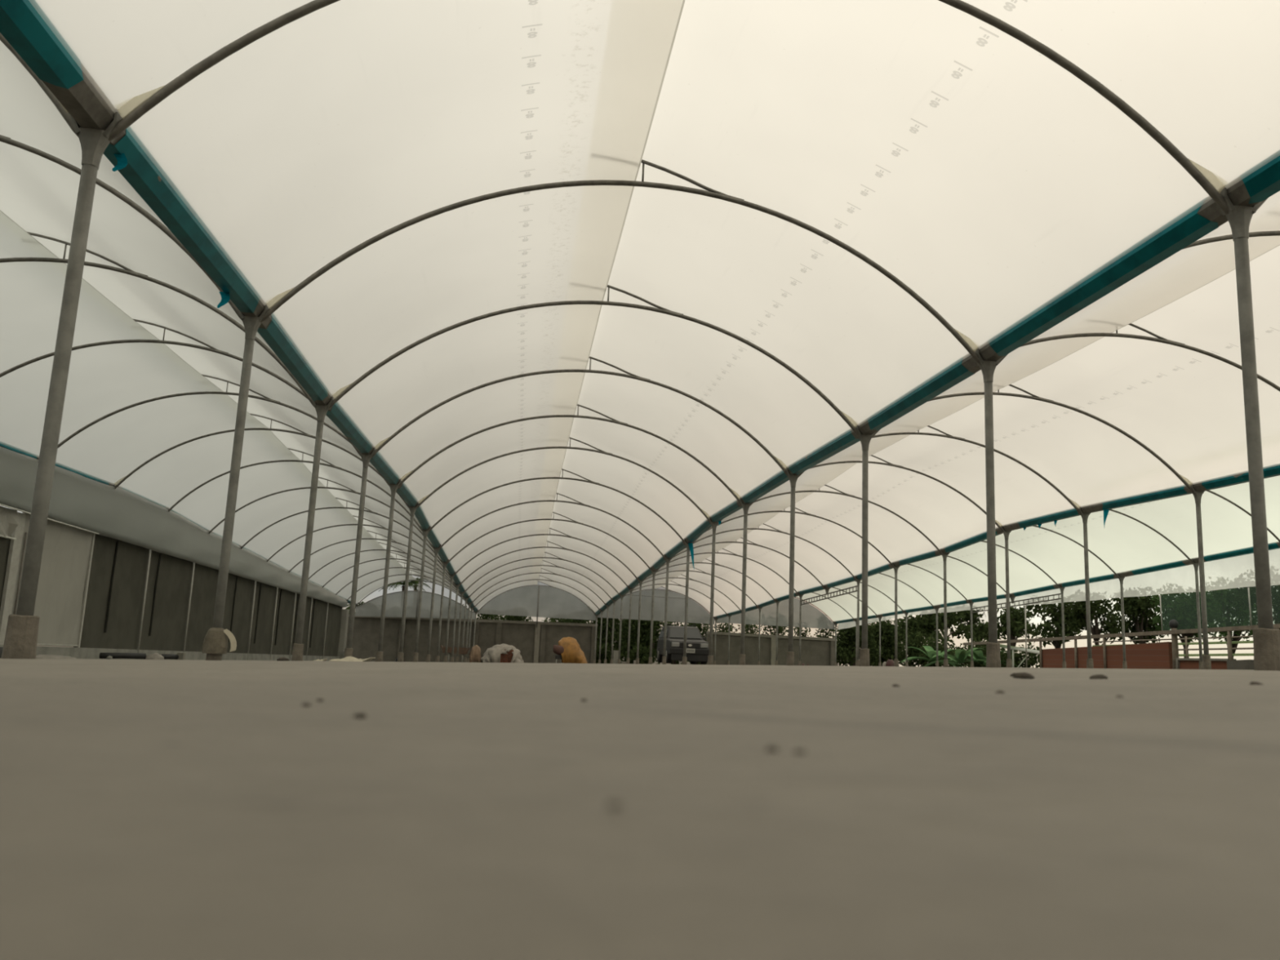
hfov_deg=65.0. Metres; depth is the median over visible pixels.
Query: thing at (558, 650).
drum
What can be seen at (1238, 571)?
curtain
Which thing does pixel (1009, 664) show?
support post
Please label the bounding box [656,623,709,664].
car
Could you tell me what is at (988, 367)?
support post
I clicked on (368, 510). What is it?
brace
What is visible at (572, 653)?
shirt
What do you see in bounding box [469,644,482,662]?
sack
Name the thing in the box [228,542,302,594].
curtain
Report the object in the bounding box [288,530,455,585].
arch
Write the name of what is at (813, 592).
arch
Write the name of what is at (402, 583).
palm
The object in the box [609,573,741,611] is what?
arch
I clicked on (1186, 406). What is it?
ceiling
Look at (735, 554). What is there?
arch
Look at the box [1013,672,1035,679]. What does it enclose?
pebble
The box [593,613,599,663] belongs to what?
support post
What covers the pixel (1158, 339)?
brace
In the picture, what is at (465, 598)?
support post
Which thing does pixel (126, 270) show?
vent
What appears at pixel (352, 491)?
brace
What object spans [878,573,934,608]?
arch
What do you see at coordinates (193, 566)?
batten
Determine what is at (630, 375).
vent
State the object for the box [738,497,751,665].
support post
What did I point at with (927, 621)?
tree
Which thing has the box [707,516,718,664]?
support post
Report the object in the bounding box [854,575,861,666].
support post
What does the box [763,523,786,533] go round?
vent
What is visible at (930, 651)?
banana plant
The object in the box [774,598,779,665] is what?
support post
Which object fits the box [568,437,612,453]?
vent
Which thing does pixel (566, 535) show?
vent
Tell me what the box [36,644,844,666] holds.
ground
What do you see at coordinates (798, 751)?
pebble
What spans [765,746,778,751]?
pebble
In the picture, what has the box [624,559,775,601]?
arch
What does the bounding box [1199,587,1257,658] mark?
tree
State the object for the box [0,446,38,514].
curtain
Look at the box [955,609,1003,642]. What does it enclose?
tree
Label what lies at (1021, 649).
rail
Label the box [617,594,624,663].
support post
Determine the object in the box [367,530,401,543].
brace
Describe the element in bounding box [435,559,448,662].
support post
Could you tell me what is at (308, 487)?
arch
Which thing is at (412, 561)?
arch
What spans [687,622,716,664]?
tree
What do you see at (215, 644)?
support post
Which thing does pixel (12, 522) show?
frame
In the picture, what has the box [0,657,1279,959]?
floor
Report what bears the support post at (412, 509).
on the floor
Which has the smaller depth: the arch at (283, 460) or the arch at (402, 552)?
the arch at (283, 460)
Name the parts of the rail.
rail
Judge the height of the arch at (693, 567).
1.708 m
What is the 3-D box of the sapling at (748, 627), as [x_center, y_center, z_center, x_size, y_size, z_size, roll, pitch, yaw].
[6.698,9.997,62.492,1.725,3.284,2.167,4,-10,-6]
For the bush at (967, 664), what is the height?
1.888 m
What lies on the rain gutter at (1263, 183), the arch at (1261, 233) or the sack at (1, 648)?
the arch at (1261, 233)
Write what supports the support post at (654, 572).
on the floor
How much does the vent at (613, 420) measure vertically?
0.388 m
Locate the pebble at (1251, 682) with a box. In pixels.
[1248,681,1263,684]
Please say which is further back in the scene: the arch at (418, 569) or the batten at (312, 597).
the arch at (418, 569)
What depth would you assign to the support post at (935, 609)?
38.95 m
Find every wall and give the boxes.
[0,533,342,656]
[346,613,597,663]
[706,631,835,666]
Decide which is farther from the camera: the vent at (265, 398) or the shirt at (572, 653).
the shirt at (572, 653)
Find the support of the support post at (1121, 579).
on the floor
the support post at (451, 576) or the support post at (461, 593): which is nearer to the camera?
the support post at (451, 576)
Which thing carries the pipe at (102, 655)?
on the floor
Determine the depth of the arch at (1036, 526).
27.49 m
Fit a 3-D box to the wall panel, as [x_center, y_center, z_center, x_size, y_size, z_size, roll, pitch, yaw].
[-9.909,1.737,16.982,0.065,2.152,2.650,4,-10,-6]
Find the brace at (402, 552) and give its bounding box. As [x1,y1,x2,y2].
[377,542,407,553]
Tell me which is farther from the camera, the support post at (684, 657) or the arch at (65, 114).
the support post at (684, 657)
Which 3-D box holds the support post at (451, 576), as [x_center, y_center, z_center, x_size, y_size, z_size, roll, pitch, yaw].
[-5.903,4.226,31.024,0.208,2.810,0.111,4,-10,-6]
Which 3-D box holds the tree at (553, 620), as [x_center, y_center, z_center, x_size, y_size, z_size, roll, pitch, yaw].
[-5.486,9.333,59.099,2.928,3.170,2.708,4,-10,-6]
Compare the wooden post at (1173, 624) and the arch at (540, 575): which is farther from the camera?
the arch at (540, 575)
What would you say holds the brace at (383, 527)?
attached to the arch at (382, 527)
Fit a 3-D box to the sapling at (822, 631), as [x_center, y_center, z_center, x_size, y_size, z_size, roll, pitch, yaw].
[11.334,9.734,60.978,1.651,3.392,1.626,4,-10,-6]
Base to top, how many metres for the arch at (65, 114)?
1.760 m
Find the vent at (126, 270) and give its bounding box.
[26,231,147,275]
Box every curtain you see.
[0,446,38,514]
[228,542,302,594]
[838,548,1279,629]
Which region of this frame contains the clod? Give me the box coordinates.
[276,657,289,661]
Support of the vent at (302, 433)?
attached to the arch at (302, 433)
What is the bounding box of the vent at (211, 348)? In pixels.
[132,318,228,353]
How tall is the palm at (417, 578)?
5.056 m
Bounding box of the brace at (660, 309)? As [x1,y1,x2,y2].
[607,284,682,314]
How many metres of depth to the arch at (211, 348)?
13.60 m
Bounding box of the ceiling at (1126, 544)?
[796,475,1279,622]
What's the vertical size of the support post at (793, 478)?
2.807 m
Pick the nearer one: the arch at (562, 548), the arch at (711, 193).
the arch at (711, 193)
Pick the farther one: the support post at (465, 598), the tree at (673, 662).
the tree at (673, 662)
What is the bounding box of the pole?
[1024,605,1027,667]
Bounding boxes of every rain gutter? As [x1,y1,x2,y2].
[0,0,478,611]
[0,443,357,604]
[595,155,1279,614]
[713,465,1279,618]
[834,542,1279,623]
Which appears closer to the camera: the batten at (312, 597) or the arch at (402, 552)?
the arch at (402, 552)
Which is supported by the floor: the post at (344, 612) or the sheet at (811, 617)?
the post at (344, 612)
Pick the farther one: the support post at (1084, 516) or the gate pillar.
the gate pillar
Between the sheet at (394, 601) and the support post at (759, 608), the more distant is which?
the sheet at (394, 601)
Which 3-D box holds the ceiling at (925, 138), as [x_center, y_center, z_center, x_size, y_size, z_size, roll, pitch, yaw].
[-0.606,0.801,23.060,3.448,2.382,54.005,4,-10,-6]
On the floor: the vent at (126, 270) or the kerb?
the kerb
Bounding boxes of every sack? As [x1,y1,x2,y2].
[0,646,3,657]
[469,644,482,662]
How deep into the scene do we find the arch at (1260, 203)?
5.54 m
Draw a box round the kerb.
[0,644,338,661]
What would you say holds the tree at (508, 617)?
on the ground
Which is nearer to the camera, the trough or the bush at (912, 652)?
the trough
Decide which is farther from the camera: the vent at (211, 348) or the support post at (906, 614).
the support post at (906, 614)
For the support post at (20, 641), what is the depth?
4.59 m
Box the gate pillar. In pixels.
[613,650,618,663]
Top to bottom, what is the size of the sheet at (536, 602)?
2.033 m
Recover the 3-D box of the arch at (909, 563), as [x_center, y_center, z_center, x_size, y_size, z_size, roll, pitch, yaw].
[8.846,3.459,36.035,6.269,1.713,0.044,4,-10,-6]
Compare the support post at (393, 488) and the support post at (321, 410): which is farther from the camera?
the support post at (393, 488)
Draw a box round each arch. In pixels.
[0,32,79,137]
[0,134,244,320]
[0,231,316,408]
[0,318,360,456]
[57,373,389,485]
[108,0,1228,213]
[114,413,408,507]
[168,448,422,530]
[208,476,434,548]
[240,497,441,562]
[260,159,981,365]
[266,515,449,574]
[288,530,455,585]
[308,542,460,593]
[322,551,464,598]
[328,284,859,437]
[335,560,468,603]
[346,568,468,605]
[355,575,474,611]
[371,355,788,476]
[398,404,742,505]
[416,437,711,523]
[428,468,685,544]
[439,493,665,559]
[447,511,651,571]
[453,528,638,580]
[459,541,628,587]
[463,551,619,595]
[468,560,612,599]
[471,568,605,604]
[473,575,599,610]
[477,581,595,614]
[604,581,728,615]
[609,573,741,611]
[615,567,758,608]
[618,586,714,618]
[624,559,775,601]
[632,548,798,594]
[642,537,825,589]
[657,523,856,580]
[671,507,893,567]
[693,484,942,554]
[720,454,1003,532]
[750,425,1081,515]
[794,596,834,623]
[798,384,1193,493]
[803,563,968,602]
[813,591,854,620]
[832,586,878,617]
[855,580,905,613]
[861,540,1059,587]
[872,323,1279,436]
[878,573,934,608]
[899,524,1119,578]
[946,555,1010,597]
[948,509,1193,564]
[995,231,1279,366]
[1010,489,1279,542]
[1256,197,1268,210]
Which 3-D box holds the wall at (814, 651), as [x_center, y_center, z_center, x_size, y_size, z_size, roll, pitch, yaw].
[6.637,8.751,50.926,6.670,1.850,0.350,4,-10,-6]
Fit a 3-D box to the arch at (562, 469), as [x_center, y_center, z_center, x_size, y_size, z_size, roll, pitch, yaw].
[-1.806,0.516,22.960,5.920,1.723,0.044,4,-10,-6]
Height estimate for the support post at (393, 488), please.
3.009 m
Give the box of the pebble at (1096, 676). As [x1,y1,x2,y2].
[1088,674,1107,679]
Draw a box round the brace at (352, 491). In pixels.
[318,476,359,493]
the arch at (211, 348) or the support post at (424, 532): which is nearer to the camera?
the arch at (211, 348)
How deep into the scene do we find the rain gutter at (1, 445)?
17.00 m
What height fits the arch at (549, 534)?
1.766 m
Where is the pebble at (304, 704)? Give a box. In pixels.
[301,702,311,706]
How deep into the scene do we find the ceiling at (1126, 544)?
27.68 m
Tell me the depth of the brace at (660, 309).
11.34 m
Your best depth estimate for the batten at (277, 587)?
32.39 m
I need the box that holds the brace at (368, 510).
[336,497,377,513]
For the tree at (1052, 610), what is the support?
on the ground
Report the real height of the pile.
0.500 m
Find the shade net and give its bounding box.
[1159,587,1252,631]
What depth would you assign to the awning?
19.54 m
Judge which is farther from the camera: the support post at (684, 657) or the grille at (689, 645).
the grille at (689, 645)
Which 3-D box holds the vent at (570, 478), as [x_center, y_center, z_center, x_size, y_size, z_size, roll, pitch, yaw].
[-1.574,-0.130,23.098,1.315,0.386,0.028,4,-10,-6]
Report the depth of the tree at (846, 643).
54.74 m
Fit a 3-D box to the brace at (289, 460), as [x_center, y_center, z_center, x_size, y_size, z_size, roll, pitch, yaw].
[-7.320,-0.491,22.451,1.315,0.414,0.028,4,-10,-6]
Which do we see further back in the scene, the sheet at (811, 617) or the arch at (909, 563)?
the sheet at (811, 617)
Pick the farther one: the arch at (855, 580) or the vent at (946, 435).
the arch at (855, 580)
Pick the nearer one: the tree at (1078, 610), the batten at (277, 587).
the batten at (277, 587)
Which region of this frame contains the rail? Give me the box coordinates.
[1000,644,1039,667]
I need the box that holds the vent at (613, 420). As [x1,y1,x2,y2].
[577,404,626,423]
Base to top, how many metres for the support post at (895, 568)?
2.751 m
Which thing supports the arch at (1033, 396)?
on the rain gutter at (1263, 183)
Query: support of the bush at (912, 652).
on the ground
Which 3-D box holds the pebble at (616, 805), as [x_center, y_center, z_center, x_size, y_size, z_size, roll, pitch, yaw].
[-0.004,0.057,0.177,0.003,0.001,0.002,4,-10,-6]
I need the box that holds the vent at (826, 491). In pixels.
[818,484,854,496]
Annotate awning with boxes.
[47,466,222,569]
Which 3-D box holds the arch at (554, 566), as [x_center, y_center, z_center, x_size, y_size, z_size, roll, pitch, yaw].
[-3.946,4.045,40.490,5.883,1.798,0.044,4,-10,-6]
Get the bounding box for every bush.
[595,642,613,663]
[623,645,657,663]
[897,630,957,666]
[940,636,1002,666]
[1000,641,1043,667]
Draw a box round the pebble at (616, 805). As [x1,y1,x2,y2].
[607,801,622,808]
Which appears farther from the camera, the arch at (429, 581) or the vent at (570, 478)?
the arch at (429, 581)
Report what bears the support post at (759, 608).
on the floor
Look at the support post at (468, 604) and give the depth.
42.73 m
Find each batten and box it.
[137,549,151,659]
[182,562,195,653]
[247,580,256,660]
[270,586,278,660]
[288,592,296,660]
[306,597,312,660]
[322,602,328,659]
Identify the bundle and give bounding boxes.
[885,658,893,666]
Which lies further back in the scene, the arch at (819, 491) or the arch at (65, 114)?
the arch at (819, 491)
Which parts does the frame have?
flap rail, pull rod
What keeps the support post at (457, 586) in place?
on the floor
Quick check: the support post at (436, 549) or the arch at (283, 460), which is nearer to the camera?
the arch at (283, 460)
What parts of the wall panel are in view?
rail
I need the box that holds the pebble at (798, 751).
[793,749,806,753]
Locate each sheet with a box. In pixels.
[312,658,327,661]
[328,656,375,661]
[355,581,475,619]
[476,586,595,627]
[597,590,715,624]
[716,597,834,629]
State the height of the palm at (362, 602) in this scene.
3.428 m
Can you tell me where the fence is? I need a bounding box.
[1092,635,1253,658]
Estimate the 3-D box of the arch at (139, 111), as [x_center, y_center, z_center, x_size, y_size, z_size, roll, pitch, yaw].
[0.371,-2.324,5.305,5.926,1.799,0.072,4,-10,-6]
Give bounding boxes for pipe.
[99,652,146,658]
[159,653,178,659]
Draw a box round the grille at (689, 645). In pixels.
[680,642,699,648]
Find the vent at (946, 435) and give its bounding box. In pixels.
[917,425,964,439]
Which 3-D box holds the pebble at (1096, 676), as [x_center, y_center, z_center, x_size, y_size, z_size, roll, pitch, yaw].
[0.558,0.240,1.222,0.022,0.007,0.018,4,-10,-6]
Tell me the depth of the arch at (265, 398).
16.51 m
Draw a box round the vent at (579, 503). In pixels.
[555,493,590,506]
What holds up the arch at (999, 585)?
attached to the rain gutter at (1274, 471)
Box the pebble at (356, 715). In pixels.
[352,712,366,717]
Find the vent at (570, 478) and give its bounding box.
[561,468,598,483]
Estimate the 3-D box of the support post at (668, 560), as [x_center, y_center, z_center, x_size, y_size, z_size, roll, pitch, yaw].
[0.671,3.332,25.855,0.208,2.832,0.111,4,-10,-6]
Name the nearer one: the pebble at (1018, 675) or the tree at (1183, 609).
the pebble at (1018, 675)
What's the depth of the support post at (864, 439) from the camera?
11.17 m
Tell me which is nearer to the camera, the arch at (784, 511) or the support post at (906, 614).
the arch at (784, 511)
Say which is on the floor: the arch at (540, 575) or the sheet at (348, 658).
the sheet at (348, 658)
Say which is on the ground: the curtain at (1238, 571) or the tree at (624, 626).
the tree at (624, 626)
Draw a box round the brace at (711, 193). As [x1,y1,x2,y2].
[640,159,744,200]
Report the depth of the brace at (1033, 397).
14.98 m
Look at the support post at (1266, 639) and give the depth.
5.29 m
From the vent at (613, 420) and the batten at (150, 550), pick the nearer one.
the vent at (613, 420)
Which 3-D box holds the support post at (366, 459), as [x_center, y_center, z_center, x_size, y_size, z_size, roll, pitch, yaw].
[-3.776,0.985,13.444,0.208,2.900,0.111,4,-10,-6]
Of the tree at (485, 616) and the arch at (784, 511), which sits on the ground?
the tree at (485, 616)
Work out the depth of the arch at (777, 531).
29.62 m
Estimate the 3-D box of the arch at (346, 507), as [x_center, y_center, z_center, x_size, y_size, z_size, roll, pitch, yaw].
[-8.270,1.351,28.153,5.618,1.737,0.044,4,-10,-6]
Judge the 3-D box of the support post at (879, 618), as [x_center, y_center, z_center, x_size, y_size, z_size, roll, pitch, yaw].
[10.700,7.173,44.831,0.208,2.293,0.111,4,-10,-6]
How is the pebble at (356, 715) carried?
on the floor
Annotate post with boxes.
[0,111,121,658]
[202,305,268,660]
[291,395,333,661]
[337,608,349,658]
[344,447,375,657]
[375,479,400,662]
[397,502,418,662]
[413,525,431,662]
[425,545,440,662]
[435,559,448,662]
[443,571,455,662]
[450,582,461,662]
[455,589,465,662]
[460,595,469,662]
[464,600,472,662]
[466,606,474,662]
[472,610,478,646]
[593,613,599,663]
[598,609,604,663]
[604,604,609,663]
[609,599,616,663]
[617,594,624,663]
[626,586,633,663]
[635,577,643,663]
[648,566,657,664]
[662,554,671,664]
[681,538,693,664]
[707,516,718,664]
[713,617,717,664]
[727,613,731,664]
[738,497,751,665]
[757,604,762,665]
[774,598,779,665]
[785,467,799,665]
[797,591,803,665]
[833,621,837,666]
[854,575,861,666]
[854,619,857,666]
[855,425,874,666]
[877,614,881,666]
[891,562,899,666]
[903,610,908,666]
[933,605,938,666]
[939,549,949,666]
[968,600,973,666]
[974,348,1000,667]
[1000,525,1012,667]
[1057,583,1066,667]
[1078,506,1093,668]
[1117,573,1127,668]
[1168,619,1178,669]
[1189,484,1211,669]
[1191,559,1202,669]
[1218,187,1279,671]
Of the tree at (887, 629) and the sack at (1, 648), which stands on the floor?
the sack at (1, 648)
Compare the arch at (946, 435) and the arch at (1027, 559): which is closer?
the arch at (946, 435)
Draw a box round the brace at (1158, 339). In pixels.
[1115,323,1185,344]
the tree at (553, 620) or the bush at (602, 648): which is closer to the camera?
the bush at (602, 648)
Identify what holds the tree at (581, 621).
on the ground
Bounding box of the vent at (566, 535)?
[549,528,576,537]
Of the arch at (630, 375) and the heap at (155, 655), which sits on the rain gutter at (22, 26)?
the arch at (630, 375)
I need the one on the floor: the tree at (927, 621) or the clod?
the clod
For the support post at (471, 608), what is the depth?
45.64 m
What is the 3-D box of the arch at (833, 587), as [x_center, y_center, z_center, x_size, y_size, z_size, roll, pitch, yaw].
[7.687,5.212,44.791,6.188,1.735,0.044,4,-10,-6]
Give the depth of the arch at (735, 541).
32.56 m
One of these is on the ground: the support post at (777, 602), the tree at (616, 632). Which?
the tree at (616, 632)
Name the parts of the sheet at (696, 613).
tie rail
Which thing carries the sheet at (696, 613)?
attached to the rain gutter at (1263, 183)
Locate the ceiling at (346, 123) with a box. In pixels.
[0,0,684,609]
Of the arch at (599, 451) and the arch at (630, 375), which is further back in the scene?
the arch at (599, 451)
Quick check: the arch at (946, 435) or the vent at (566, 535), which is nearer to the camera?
the arch at (946, 435)
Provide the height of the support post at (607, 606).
2.612 m
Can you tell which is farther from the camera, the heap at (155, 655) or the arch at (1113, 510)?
the arch at (1113, 510)
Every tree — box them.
[476,613,506,620]
[499,615,533,621]
[542,617,573,622]
[557,618,590,623]
[586,609,627,663]
[613,618,639,661]
[633,619,664,664]
[666,621,689,664]
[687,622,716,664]
[833,623,882,666]
[868,619,910,666]
[893,615,931,666]
[915,611,974,666]
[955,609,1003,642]
[996,606,1039,653]
[1021,601,1084,648]
[1066,598,1128,644]
[1106,595,1164,644]
[1150,591,1222,657]
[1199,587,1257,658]
[1231,584,1279,634]
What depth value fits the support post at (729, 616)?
47.02 m
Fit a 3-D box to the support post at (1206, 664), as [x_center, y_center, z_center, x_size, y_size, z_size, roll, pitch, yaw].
[8.306,1.432,14.857,0.208,2.755,0.111,4,-10,-6]
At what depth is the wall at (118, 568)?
23.21 m
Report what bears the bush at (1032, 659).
on the ground
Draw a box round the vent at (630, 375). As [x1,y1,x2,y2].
[589,355,648,379]
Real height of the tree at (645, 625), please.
3.878 m
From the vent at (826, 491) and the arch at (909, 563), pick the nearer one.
the vent at (826, 491)
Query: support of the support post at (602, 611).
on the floor
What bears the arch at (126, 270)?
on the rain gutter at (22, 26)
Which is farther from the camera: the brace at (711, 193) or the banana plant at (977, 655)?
the banana plant at (977, 655)
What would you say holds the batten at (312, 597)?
attached to the wall at (118, 568)
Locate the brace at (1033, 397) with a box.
[997,384,1053,400]
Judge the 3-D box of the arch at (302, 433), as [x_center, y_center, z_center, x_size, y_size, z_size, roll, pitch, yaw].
[-7.181,-0.433,19.379,5.597,1.705,0.072,4,-10,-6]
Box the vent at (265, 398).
[200,373,279,402]
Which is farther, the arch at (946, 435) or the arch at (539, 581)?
the arch at (539, 581)
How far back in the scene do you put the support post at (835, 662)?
50.64 m
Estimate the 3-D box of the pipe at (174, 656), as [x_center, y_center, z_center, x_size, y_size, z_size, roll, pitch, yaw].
[-10.054,3.772,21.468,0.109,0.114,0.553,-1,-10,18]
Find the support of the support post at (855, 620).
on the floor
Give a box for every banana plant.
[901,645,964,666]
[922,648,1001,666]
[941,649,1020,667]
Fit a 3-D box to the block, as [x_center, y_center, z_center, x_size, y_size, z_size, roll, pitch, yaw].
[-9.920,3.814,21.733,0.140,0.160,0.140,4,-10,-6]
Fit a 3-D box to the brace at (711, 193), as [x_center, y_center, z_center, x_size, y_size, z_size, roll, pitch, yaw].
[0.230,-2.553,8.405,1.314,0.375,0.028,4,-10,-6]
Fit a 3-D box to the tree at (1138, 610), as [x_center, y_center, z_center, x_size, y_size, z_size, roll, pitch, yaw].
[31.937,9.731,64.085,3.466,6.090,3.765,4,-10,-6]
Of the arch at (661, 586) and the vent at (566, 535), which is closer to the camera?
the vent at (566, 535)
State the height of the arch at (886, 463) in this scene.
1.788 m
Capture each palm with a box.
[342,601,364,610]
[379,579,426,591]
[400,577,431,591]
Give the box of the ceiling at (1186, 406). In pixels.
[662,244,1279,617]
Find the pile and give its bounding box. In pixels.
[500,649,513,662]
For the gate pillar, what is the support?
on the floor
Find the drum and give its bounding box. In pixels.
[552,644,564,662]
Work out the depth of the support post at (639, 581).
31.68 m
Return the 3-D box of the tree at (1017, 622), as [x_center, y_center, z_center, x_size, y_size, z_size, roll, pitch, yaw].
[22.282,9.418,59.367,2.420,4.236,3.771,4,-10,-6]
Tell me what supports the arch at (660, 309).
on the rain gutter at (22, 26)
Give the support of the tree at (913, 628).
on the ground
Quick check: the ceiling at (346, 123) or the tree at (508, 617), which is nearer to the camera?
the ceiling at (346, 123)
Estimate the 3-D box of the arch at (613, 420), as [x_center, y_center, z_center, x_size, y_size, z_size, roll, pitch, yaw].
[-1.087,-0.532,17.082,5.898,1.720,0.072,4,-10,-6]
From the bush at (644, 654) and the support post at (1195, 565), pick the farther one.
the bush at (644, 654)
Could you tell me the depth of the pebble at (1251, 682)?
0.98 m
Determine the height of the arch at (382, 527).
1.747 m
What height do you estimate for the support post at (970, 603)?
2.418 m
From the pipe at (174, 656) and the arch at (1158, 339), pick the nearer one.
the arch at (1158, 339)
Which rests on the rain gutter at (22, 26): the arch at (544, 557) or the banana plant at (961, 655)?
the arch at (544, 557)
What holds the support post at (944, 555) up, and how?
on the floor
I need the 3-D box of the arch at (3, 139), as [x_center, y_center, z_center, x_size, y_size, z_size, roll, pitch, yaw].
[-5.752,-2.230,7.600,5.576,1.730,0.072,4,-10,-6]
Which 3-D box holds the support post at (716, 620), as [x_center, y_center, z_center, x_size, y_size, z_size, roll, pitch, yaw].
[3.746,8.000,49.964,0.208,2.383,0.111,4,-10,-6]
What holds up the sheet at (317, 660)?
on the floor
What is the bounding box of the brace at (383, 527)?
[352,515,387,528]
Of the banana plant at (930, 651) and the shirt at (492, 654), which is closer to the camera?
the shirt at (492, 654)
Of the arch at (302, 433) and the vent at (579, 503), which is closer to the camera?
the arch at (302, 433)
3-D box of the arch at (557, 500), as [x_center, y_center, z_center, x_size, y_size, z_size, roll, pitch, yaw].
[-2.174,1.105,25.880,5.874,1.728,0.044,4,-10,-6]
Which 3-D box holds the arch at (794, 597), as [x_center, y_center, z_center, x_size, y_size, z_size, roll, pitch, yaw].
[6.884,6.320,50.635,6.130,1.724,0.044,4,-10,-6]
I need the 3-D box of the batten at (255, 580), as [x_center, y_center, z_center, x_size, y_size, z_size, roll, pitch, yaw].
[-11.459,4.121,29.664,0.041,2.366,0.041,0,-10,16]
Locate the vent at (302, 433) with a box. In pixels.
[249,413,315,436]
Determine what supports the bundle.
on the floor
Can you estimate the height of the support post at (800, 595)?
2.596 m
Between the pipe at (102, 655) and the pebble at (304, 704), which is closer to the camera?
the pebble at (304, 704)
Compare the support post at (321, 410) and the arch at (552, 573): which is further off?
the arch at (552, 573)
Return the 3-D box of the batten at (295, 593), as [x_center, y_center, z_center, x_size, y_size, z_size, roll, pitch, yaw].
[-12.137,5.104,35.136,0.041,2.389,0.041,0,-10,16]
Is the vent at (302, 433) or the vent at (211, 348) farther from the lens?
the vent at (302, 433)
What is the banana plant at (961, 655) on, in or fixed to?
on the ground
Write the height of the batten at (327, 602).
2.414 m
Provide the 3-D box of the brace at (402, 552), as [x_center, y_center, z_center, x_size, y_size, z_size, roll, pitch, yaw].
[-9.120,2.509,37.047,1.315,0.416,0.028,4,-10,-6]
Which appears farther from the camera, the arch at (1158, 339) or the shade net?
the shade net
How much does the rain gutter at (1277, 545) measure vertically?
1.054 m
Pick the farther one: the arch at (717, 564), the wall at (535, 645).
the wall at (535, 645)
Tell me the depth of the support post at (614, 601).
40.46 m
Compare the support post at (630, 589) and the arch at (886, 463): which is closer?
the arch at (886, 463)
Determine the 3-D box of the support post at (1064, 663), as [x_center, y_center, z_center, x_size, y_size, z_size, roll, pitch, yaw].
[12.720,4.399,30.224,0.208,2.532,0.111,4,-10,-6]
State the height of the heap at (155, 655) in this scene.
0.150 m
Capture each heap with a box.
[35,654,75,658]
[144,653,164,659]
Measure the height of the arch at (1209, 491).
1.719 m
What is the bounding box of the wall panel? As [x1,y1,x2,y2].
[11,511,95,647]
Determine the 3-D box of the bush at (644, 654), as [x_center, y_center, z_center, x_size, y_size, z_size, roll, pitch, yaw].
[-0.024,9.259,52.690,1.672,1.253,1.351,-4,-12,34]
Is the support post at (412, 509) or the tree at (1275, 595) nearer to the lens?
the support post at (412, 509)
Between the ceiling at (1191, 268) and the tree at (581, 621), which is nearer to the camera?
the ceiling at (1191, 268)
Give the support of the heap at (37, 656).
on the floor
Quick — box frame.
[0,506,27,644]
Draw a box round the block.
[177,652,185,659]
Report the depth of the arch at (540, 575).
46.44 m
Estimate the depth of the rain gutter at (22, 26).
5.56 m
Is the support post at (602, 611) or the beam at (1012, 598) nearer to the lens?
the beam at (1012, 598)
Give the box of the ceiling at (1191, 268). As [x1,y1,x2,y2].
[625,191,1279,595]
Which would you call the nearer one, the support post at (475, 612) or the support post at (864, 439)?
the support post at (864, 439)
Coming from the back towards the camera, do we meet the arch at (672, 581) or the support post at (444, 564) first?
the arch at (672, 581)
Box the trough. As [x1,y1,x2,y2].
[440,645,470,662]
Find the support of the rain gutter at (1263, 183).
on the support post at (1266, 639)
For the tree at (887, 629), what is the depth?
58.44 m
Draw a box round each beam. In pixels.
[800,585,857,605]
[971,593,1061,613]
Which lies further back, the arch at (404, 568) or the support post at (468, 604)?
the arch at (404, 568)
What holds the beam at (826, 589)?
attached to the support post at (858, 581)
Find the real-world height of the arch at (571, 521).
1.744 m
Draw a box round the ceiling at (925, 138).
[537,0,1279,612]
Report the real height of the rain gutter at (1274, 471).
1.055 m
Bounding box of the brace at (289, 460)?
[288,448,340,467]
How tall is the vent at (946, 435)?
0.357 m

